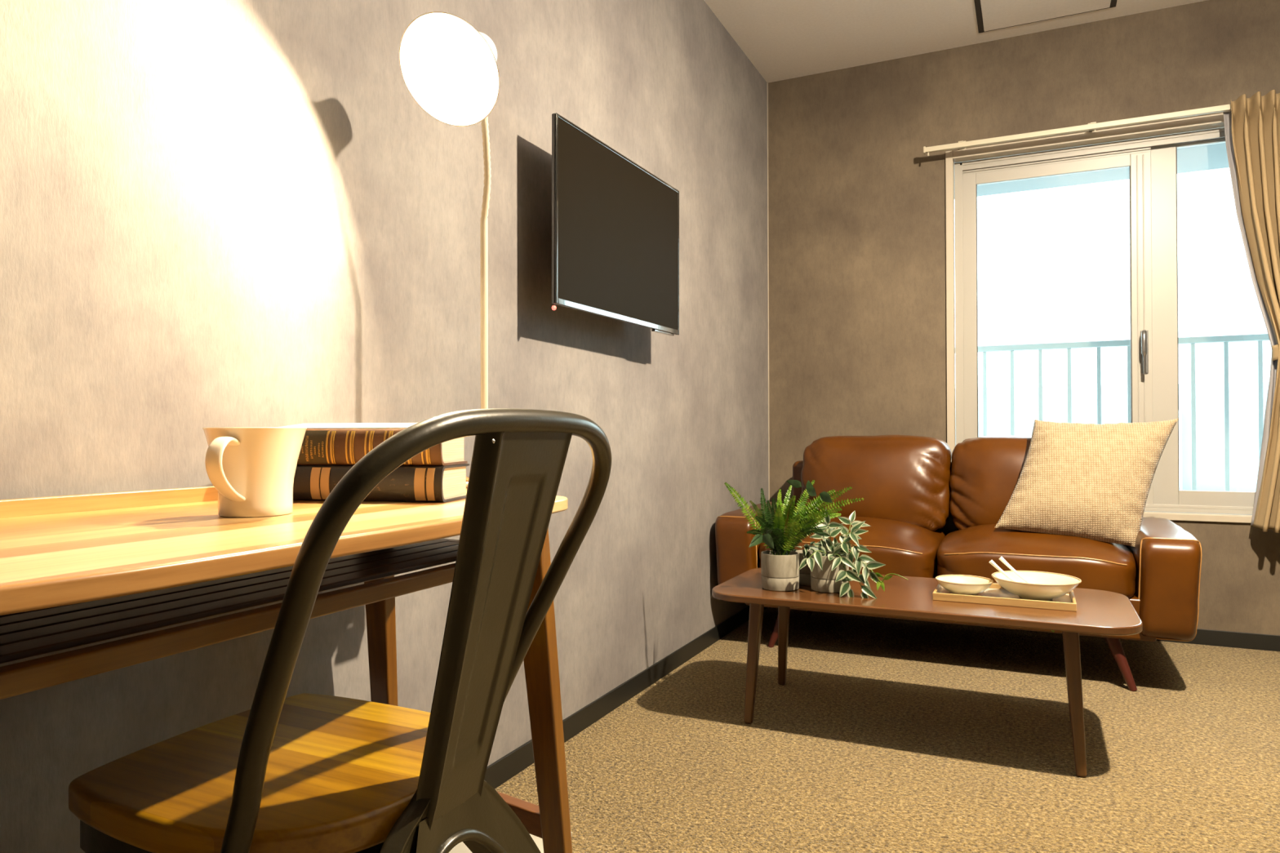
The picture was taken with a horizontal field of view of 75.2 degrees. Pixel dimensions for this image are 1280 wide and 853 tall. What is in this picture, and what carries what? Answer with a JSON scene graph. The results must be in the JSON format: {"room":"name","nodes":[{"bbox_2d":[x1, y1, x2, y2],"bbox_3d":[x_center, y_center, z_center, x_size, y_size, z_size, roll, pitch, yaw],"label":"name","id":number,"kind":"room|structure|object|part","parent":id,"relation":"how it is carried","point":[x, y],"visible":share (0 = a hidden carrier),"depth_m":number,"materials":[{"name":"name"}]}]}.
{"room":"living room","nodes":[
{"label":"living room","id":0,"kind":"room"},
{"bbox_2d":[0,0,768,852],"bbox_3d":[-0.647,-0.408,1.498,0.160,2.500,5.870,0,0,25],"label":"wall","id":1,"kind":"structure","parent":0,"point":[214,213],"depth_m":1.52,"materials":[{"name":"grey paint"}]},
{"bbox_2d":[551,112,679,336],"bbox_3d":[-0.086,-0.518,2.354,0.123,0.477,0.737,0,0,25],"label":"television","id":2,"kind":"object","parent":1,"relation":"attached to","point":[615,223],"visible":1,"depth_m":2.25,"materials":[{"name":"glossy black plastic"},{"name":"dark screen glass"},{"name":"silver metal"}]},
{"bbox_2d":[484,605,767,788],"bbox_3d":[-0.568,0.811,1.454,0.007,0.060,5.550,0,0,25],"label":"baseboard","id":3,"kind":"structure","parent":1,"relation":"attached to","point":[508,766],"depth_m":2.49,"materials":[{"name":"black plastic"}]},
{"bbox_2d":[767,82,769,502],"bbox_3d":[0.614,-0.426,3.969,0.004,2.438,0.004,0,0,25],"label":"trim","id":4,"kind":"structure","parent":1,"relation":"attached to","point":[767,82],"depth_m":3.97,"materials":[{"name":"beige paint"}]},
{"bbox_2d":[494,607,1279,852],"bbox_3d":[0.898,0.883,0.760,3.570,0.100,5.870,0,0,25],"label":"floor","id":5,"kind":"structure","parent":0,"point":[881,735],"depth_m":2.16,"materials":[{"name":"beige carpet"}]},
{"bbox_2d":[0,476,572,852],"bbox_3d":[-0.520,0.463,0.908,0.520,0.752,1.344,0,0,25],"label":"desk","id":6,"kind":"object","parent":5,"relation":"on","point":[76,571],"visible":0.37,"depth_m":0.85,"materials":[{"name":"brown wood"}]},
{"bbox_3d":[-0.389,0.196,0.836,0.021,0.021,0.980,0,0,25],"label":"rail","id":7,"kind":"part","parent":6,"relation":"part of","materials":[{"name":"brown wood"}]},
{"bbox_2d":[202,426,306,517],"bbox_3d":[-0.479,0.055,1.008,0.117,0.107,0.147,0,0,25],"label":"mug","id":8,"kind":"object","parent":6,"relation":"on","point":[251,469],"visible":1,"depth_m":0.98,"materials":[{"name":"beige ceramic"}]},
{"bbox_3d":[-0.476,0.050,0.956,0.019,0.077,0.055,0,0,4],"label":"handle","id":9,"kind":"part","parent":8,"relation":"part of","materials":[{"name":"beige ceramic"}]},
{"bbox_3d":[-0.453,0.486,1.482,0.056,0.713,0.107,0,0,12],"label":"leg","id":10,"kind":"part","parent":6,"relation":"part of","materials":[{"name":"brown wood"}]},
{"bbox_2d":[293,463,469,502],"bbox_3d":[-0.405,0.083,1.252,0.270,0.052,0.107,0,0,10],"label":"book","id":11,"kind":"object","parent":6,"relation":"on","point":[406,483],"visible":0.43,"depth_m":1.20,"materials":[{"name":"black paper"}]},
{"bbox_2d":[282,422,467,466],"bbox_3d":[-0.410,0.026,1.256,0.277,0.063,0.103,0,0,10],"label":"book","id":12,"kind":"object","parent":11,"relation":"on","point":[326,443],"visible":0.62,"depth_m":1.21,"materials":[{"name":"black paper"}]},
{"bbox_2d":[399,11,499,488],"bbox_3d":[-0.309,-0.271,1.455,0.188,0.876,0.194,0,0,25],"label":"desk lamp","id":13,"kind":"object","parent":6,"relation":"on","point":[449,67],"visible":0.94,"depth_m":1.48,"materials":[{"name":"white metal"}]},
{"bbox_3d":[-0.312,-0.621,1.432,0.177,0.176,0.169,0,0,-34],"label":"lamp shade","id":14,"kind":"part","parent":13,"relation":"part of","materials":[{"name":"white ceramic"}]},
{"bbox_3d":[-0.305,-0.651,1.475,0.043,0.058,0.064,0,0,25],"label":"bulb","id":15,"kind":"part","parent":13,"relation":"part of","materials":[{"name":"white glass"}]},
{"bbox_2d":[439,538,459,542],"bbox_3d":[-0.321,0.193,1.373,0.351,0.012,0.022,0,0,30],"label":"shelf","id":16,"kind":"object","parent":6,"relation":"attached to","point":[450,540],"depth_m":1.37,"materials":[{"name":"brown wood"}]},
{"bbox_3d":[-0.142,0.483,1.247,0.056,0.713,0.108,0,0,40],"label":"leg","id":17,"kind":"part","parent":6,"relation":"part of","materials":[{"name":"brown wood"}]},
{"bbox_2d":[68,408,611,852],"bbox_3d":[-0.333,0.412,0.930,0.557,0.856,0.467,0,0,25],"label":"chair","id":18,"kind":"object","parent":5,"relation":"on","point":[304,772],"visible":1,"depth_m":0.84,"materials":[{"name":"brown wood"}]},
{"bbox_3d":[-0.386,0.429,0.954,0.370,0.036,0.345,0,0,25],"label":"seat frame","id":19,"kind":"part","parent":18,"relation":"part of","materials":[{"name":"black metal"}]},
{"bbox_3d":[-0.386,0.394,0.955,0.387,0.036,0.361,0,0,25],"label":"seat","id":20,"kind":"part","parent":18,"relation":"part of","materials":[{"name":"brown wood"}]},
{"bbox_3d":[-0.223,0.601,0.743,0.079,0.474,0.232,0,0,-7],"label":"leg","id":21,"kind":"part","parent":18,"relation":"part of","materials":[{"name":"black metal"}]},
{"bbox_3d":[-0.120,0.603,0.962,0.232,0.474,0.079,0,0,-33],"label":"leg","id":22,"kind":"part","parent":18,"relation":"part of","materials":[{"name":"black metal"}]},
{"bbox_2d":[448,831,572,852],"bbox_3d":[-0.336,0.835,1.596,0.265,0.011,0.365,0,0,25],"label":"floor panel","id":23,"kind":"object","parent":5,"relation":"on","point":[460,847],"visible":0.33,"depth_m":1.64,"materials":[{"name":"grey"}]},
{"bbox_2d":[711,568,1142,777],"bbox_3d":[0.768,0.654,2.331,1.074,0.381,0.507,0,0,25],"label":"coffee table","id":24,"kind":"object","parent":5,"relation":"on","point":[1100,612],"visible":0.78,"depth_m":2.16,"materials":[{"name":"brown wood"}]},
{"bbox_3d":[0.326,0.670,2.376,0.049,0.352,0.054,0,0,25],"label":"leg","id":25,"kind":"part","parent":24,"relation":"part of","materials":[{"name":"brown wood"}]},
{"bbox_3d":[0.470,0.671,2.703,0.042,0.353,0.078,0,0,5],"label":"leg","id":26,"kind":"part","parent":24,"relation":"part of","materials":[{"name":"brown wood"}]},
{"bbox_2d":[724,480,863,591],"bbox_3d":[0.440,0.307,2.396,0.392,0.316,0.234,0,0,25],"label":"potted fern","id":27,"kind":"object","parent":24,"relation":"on","point":[780,565],"visible":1,"depth_m":2.36,"materials":[{"name":"green plant"}]},
{"bbox_2d":[760,550,799,591],"bbox_3d":[0.403,0.414,2.389,0.109,0.102,0.109,0,0,25],"label":"pot","id":28,"kind":"object","parent":27,"relation":"attached to","point":[780,571],"depth_m":2.34,"materials":[{"name":"ceramic"}]},
{"bbox_2d":[792,541,821,586],"bbox_3d":[0.495,0.395,2.465,0.153,0.140,0.157,0,0,25],"label":"potted herb","id":29,"kind":"object","parent":24,"relation":"on","point":[805,572],"visible":0.41,"depth_m":2.42,"materials":[{"name":"plant"}]},
{"bbox_2d":[795,550,815,586],"bbox_3d":[0.496,0.418,2.462,0.080,0.094,0.080,0,0,25],"label":"pot","id":30,"kind":"object","parent":29,"relation":"on","point":[805,572],"depth_m":2.43,"materials":[{"name":"ceramic"}]},
{"bbox_2d":[798,509,907,598],"bbox_3d":[0.604,0.356,2.315,0.288,0.255,0.172,0,0,25],"label":"potted plant","id":31,"kind":"object","parent":24,"relation":"on","point":[830,562],"visible":0.99,"depth_m":2.31,"materials":[{"name":"plant"}]},
{"bbox_2d":[810,551,848,593],"bbox_3d":[0.539,0.413,2.363,0.107,0.102,0.107,0,0,25],"label":"pot","id":32,"kind":"object","parent":31,"relation":"attached to","point":[822,581],"depth_m":2.32,"materials":[{"name":"stone"}]},
{"bbox_2d":[932,583,1076,611],"bbox_3d":[0.979,0.452,2.238,0.340,0.020,0.218,0,0,25],"label":"tray","id":33,"kind":"object","parent":24,"relation":"on","point":[995,594],"visible":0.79,"depth_m":2.17,"materials":[{"name":"brown wood"}]},
{"bbox_2d":[935,574,993,595],"bbox_3d":[0.884,0.436,2.268,0.149,0.040,0.149,0,0,25],"label":"bowl","id":34,"kind":"object","parent":33,"relation":"on","point":[964,584],"visible":0.98,"depth_m":2.25,"materials":[{"name":"beige ceramic"}]},
{"bbox_2d":[991,570,1081,600],"bbox_3d":[1.051,0.428,2.208,0.216,0.056,0.216,0,0,25],"label":"bowl","id":35,"kind":"object","parent":33,"relation":"on","point":[1046,586],"visible":0.96,"depth_m":2.17,"materials":[{"name":"beige ceramic"}]},
{"bbox_2d":[988,560,1018,582],"bbox_3d":[0.995,0.404,2.212,0.123,0.095,0.028,0,0,22],"label":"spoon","id":36,"kind":"object","parent":35,"relation":"in","point":[992,562],"visible":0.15,"depth_m":2.21,"materials":[{"name":"white ceramic"}]},
{"bbox_2d":[999,556,1034,583],"bbox_3d":[1.024,0.402,2.212,0.129,0.103,0.028,0,0,25],"label":"spoon","id":37,"kind":"object","parent":35,"relation":"in","point":[1002,559],"visible":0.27,"depth_m":2.23,"materials":[{"name":"white ceramic"}]},
{"bbox_3d":[1.214,0.667,2.352,0.041,0.353,0.077,-1,-1,42],"label":"leg","id":38,"kind":"part","parent":24,"relation":"part of","materials":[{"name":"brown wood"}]},
{"bbox_3d":[1.055,0.665,2.019,0.050,0.352,0.059,0,0,25],"label":"leg","id":39,"kind":"part","parent":24,"relation":"part of","materials":[{"name":"brown wood"}]},
{"bbox_2d":[715,435,1202,691],"bbox_3d":[1.154,0.443,3.199,1.595,0.820,0.787,0,0,25],"label":"sofa","id":40,"kind":"object","parent":5,"relation":"on","point":[928,514],"visible":0.62,"depth_m":3.08,"materials":[{"name":"brown leather"}]},
{"bbox_3d":[0.519,0.507,3.509,0.180,0.337,0.769,0,0,25],"label":"armrest","id":41,"kind":"part","parent":40,"relation":"part of","materials":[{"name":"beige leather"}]},
{"bbox_3d":[0.541,0.763,3.200,0.097,0.182,0.042,0,0,0],"label":"leg","id":42,"kind":"part","parent":40,"relation":"part of","materials":[{"name":"red wood"}]},
{"bbox_3d":[0.780,0.766,3.713,0.042,0.183,0.103,0,0,-40],"label":"leg","id":43,"kind":"part","parent":40,"relation":"part of","materials":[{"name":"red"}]},
{"bbox_2d":[759,516,945,577],"bbox_3d":[0.839,0.472,3.252,0.648,0.230,0.612,0,0,25],"label":"seat cushion","id":44,"kind":"object","parent":40,"relation":"on","point":[908,546],"depth_m":2.98,"materials":[{"name":"brown leather"}]},
{"bbox_3d":[1.286,0.360,3.480,1.290,0.420,0.155,0,0,25],"label":"frame","id":45,"kind":"part","parent":40,"relation":"part of","materials":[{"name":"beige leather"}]},
{"bbox_2d":[800,435,951,531],"bbox_3d":[0.967,0.235,3.417,0.594,0.401,0.306,0,0,25],"label":"cushion","id":46,"kind":"object","parent":40,"relation":"on","point":[907,479],"depth_m":3.28,"materials":[{"name":"brown leather"}]},
{"bbox_2d":[949,435,1031,529],"bbox_3d":[1.497,0.234,3.165,0.590,0.401,0.311,0,0,25],"label":"cushion","id":47,"kind":"object","parent":40,"relation":"on","point":[984,471],"depth_m":3.14,"materials":[{"name":"brown leather"}]},
{"bbox_2d":[937,524,1136,598],"bbox_3d":[1.407,0.469,2.983,0.616,0.228,0.612,0,0,25],"label":"seat cushion","id":48,"kind":"object","parent":40,"relation":"on","point":[968,549],"depth_m":2.75,"materials":[{"name":"brown leather"}]},
{"bbox_2d":[995,418,1177,546],"bbox_3d":[1.557,0.186,2.900,0.586,0.426,0.290,0,0,25],"label":"throw pillow","id":49,"kind":"object","parent":40,"relation":"on","point":[1093,482],"visible":0.99,"depth_m":2.83,"materials":[{"name":"beige fabric"}]},
{"bbox_3d":[1.553,0.757,2.687,0.042,0.182,0.101,0,-1,-40],"label":"leg","id":50,"kind":"part","parent":40,"relation":"part of","materials":[{"name":"red wood"}]},
{"bbox_3d":[1.798,0.509,2.904,0.180,0.337,0.768,0,0,25],"label":"armrest","id":51,"kind":"part","parent":40,"relation":"part of","materials":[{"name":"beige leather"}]},
{"bbox_2d":[703,0,1206,82],"bbox_3d":[0.890,-1.717,0.777,3.570,0.100,5.870,0,0,25],"label":"ceiling","id":52,"kind":"structure","parent":0,"point":[783,39],"depth_m":3.44,"materials":[{"name":"white paint"}]},
{"bbox_2d":[973,0,1116,32],"bbox_3d":[1.537,-1.652,3.148,0.500,0.005,0.500,0,0,25],"label":"ceiling panel","id":53,"kind":"object","parent":52,"relation":"attached to","point":[996,14],"depth_m":3.29,"materials":[{"name":"grey"}]},
{"bbox_2d":[768,0,1279,635],"bbox_3d":[2.116,-0.404,3.349,3.250,2.500,0.160,0,0,25],"label":"wall","id":54,"kind":"structure","parent":0,"point":[857,206],"depth_m":3.69,"materials":[{"name":"beige paint"}]},
{"bbox_2d":[923,103,1255,523],"bbox_3d":[2.129,-0.436,3.269,1.898,1.608,0.233,0,0,25],"label":"window","id":55,"kind":"structure","parent":54,"relation":"in","point":[1151,162],"depth_m":3.37,"materials":[{"name":"beige"}]},
{"bbox_3d":[1.746,-0.395,3.508,0.711,1.427,0.028,0,0,25],"label":"sash","id":56,"kind":"part","parent":55,"relation":"part of","materials":[{"name":"beige metal"}]},
{"bbox_3d":[2.099,-1.205,3.216,1.898,0.071,0.103,0,0,25],"label":"curtain rail","id":57,"kind":"part","parent":55,"relation":"part of","materials":[{"name":"white metal"}]},
{"bbox_3d":[2.021,-0.298,3.331,0.020,0.180,0.059,0,0,33],"label":"lever handle","id":58,"kind":"part","parent":55,"relation":"part of","materials":[{"name":"silver metal"}]},
{"bbox_3d":[2.037,-0.301,3.356,0.026,0.175,0.006,0,0,25],"label":"lock plate","id":59,"kind":"part","parent":55,"relation":"part of","materials":[{"name":"silver metal"}]},
{"bbox_3d":[2.434,-0.420,3.216,0.820,1.469,0.028,0,0,25],"label":"sash","id":60,"kind":"part","parent":55,"relation":"part of","materials":[{"name":"beige metal"}]},
{"bbox_2d":[1222,89,1279,533],"bbox_3d":[2.524,-0.419,2.923,0.759,1.598,0.159,0,0,25],"label":"curtain","id":61,"kind":"object","parent":55,"relation":"hanging from","point":[1252,126],"visible":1,"depth_m":3.04,"materials":[{"name":"beige fabric"}]},
{"bbox_2d":[1155,628,1279,651],"bbox_3d":[2.083,0.816,3.265,3.236,0.060,0.007,0,0,25],"label":"baseboard","id":62,"kind":"structure","parent":54,"relation":"attached to","point":[1203,637],"depth_m":3.17,"materials":[{"name":"black plastic"}]},
{"label":"outside","id":63,"kind":"structure","parent":0,"visible":0},
{"bbox_3d":[8.647,4.045,20.890,60.000,0.200,34.800,0,0,25],"label":"ground","id":64,"kind":"structure","parent":63,"visible":0},
{"bbox_2d":[954,167,1271,492],"bbox_3d":[4.133,-0.863,10.246,17.000,9.500,5.950,0,0,25],"label":"sky","id":65,"kind":"structure","parent":64,"relation":"on","point":[1053,264],"depth_m":7.98,"materials":[{"name":"white"}]},
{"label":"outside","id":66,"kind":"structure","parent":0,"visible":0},
{"bbox_3d":[2.930,0.916,3.592,7.500,0.180,0.990,0,0,25],"label":"floor","id":67,"kind":"structure","parent":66,"visible":0},
{"bbox_2d":[977,333,1269,515],"bbox_3d":[3.235,0.190,3.894,6.000,1.274,0.110,0,0,25],"label":"balcony railing","id":68,"kind":"object","parent":67,"relation":"on","point":[1260,338],"visible":0.18,"depth_m":4.24,"materials":[{"name":"white metal"}]},
{"bbox_3d":[3.233,-0.431,3.899,6.000,0.032,0.040,0,0,25],"label":"handrail","id":69,"kind":"part","parent":68,"relation":"part of","materials":[{"name":"white metal"}]},
{"bbox_3d":[3.236,0.419,3.893,6.000,0.025,0.030,0,0,25],"label":"rail","id":70,"kind":"part","parent":68,"relation":"part of","materials":[{"name":"grey paint"}]},
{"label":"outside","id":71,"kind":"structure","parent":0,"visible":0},
{"bbox_2d":[977,142,1229,196],"bbox_3d":[2.913,-1.368,3.585,7.500,0.172,0.940,0,0,25],"label":"soffit","id":72,"kind":"structure","parent":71,"point":[1208,157],"depth_m":4.21,"materials":[{"name":"grey"}]}
]}

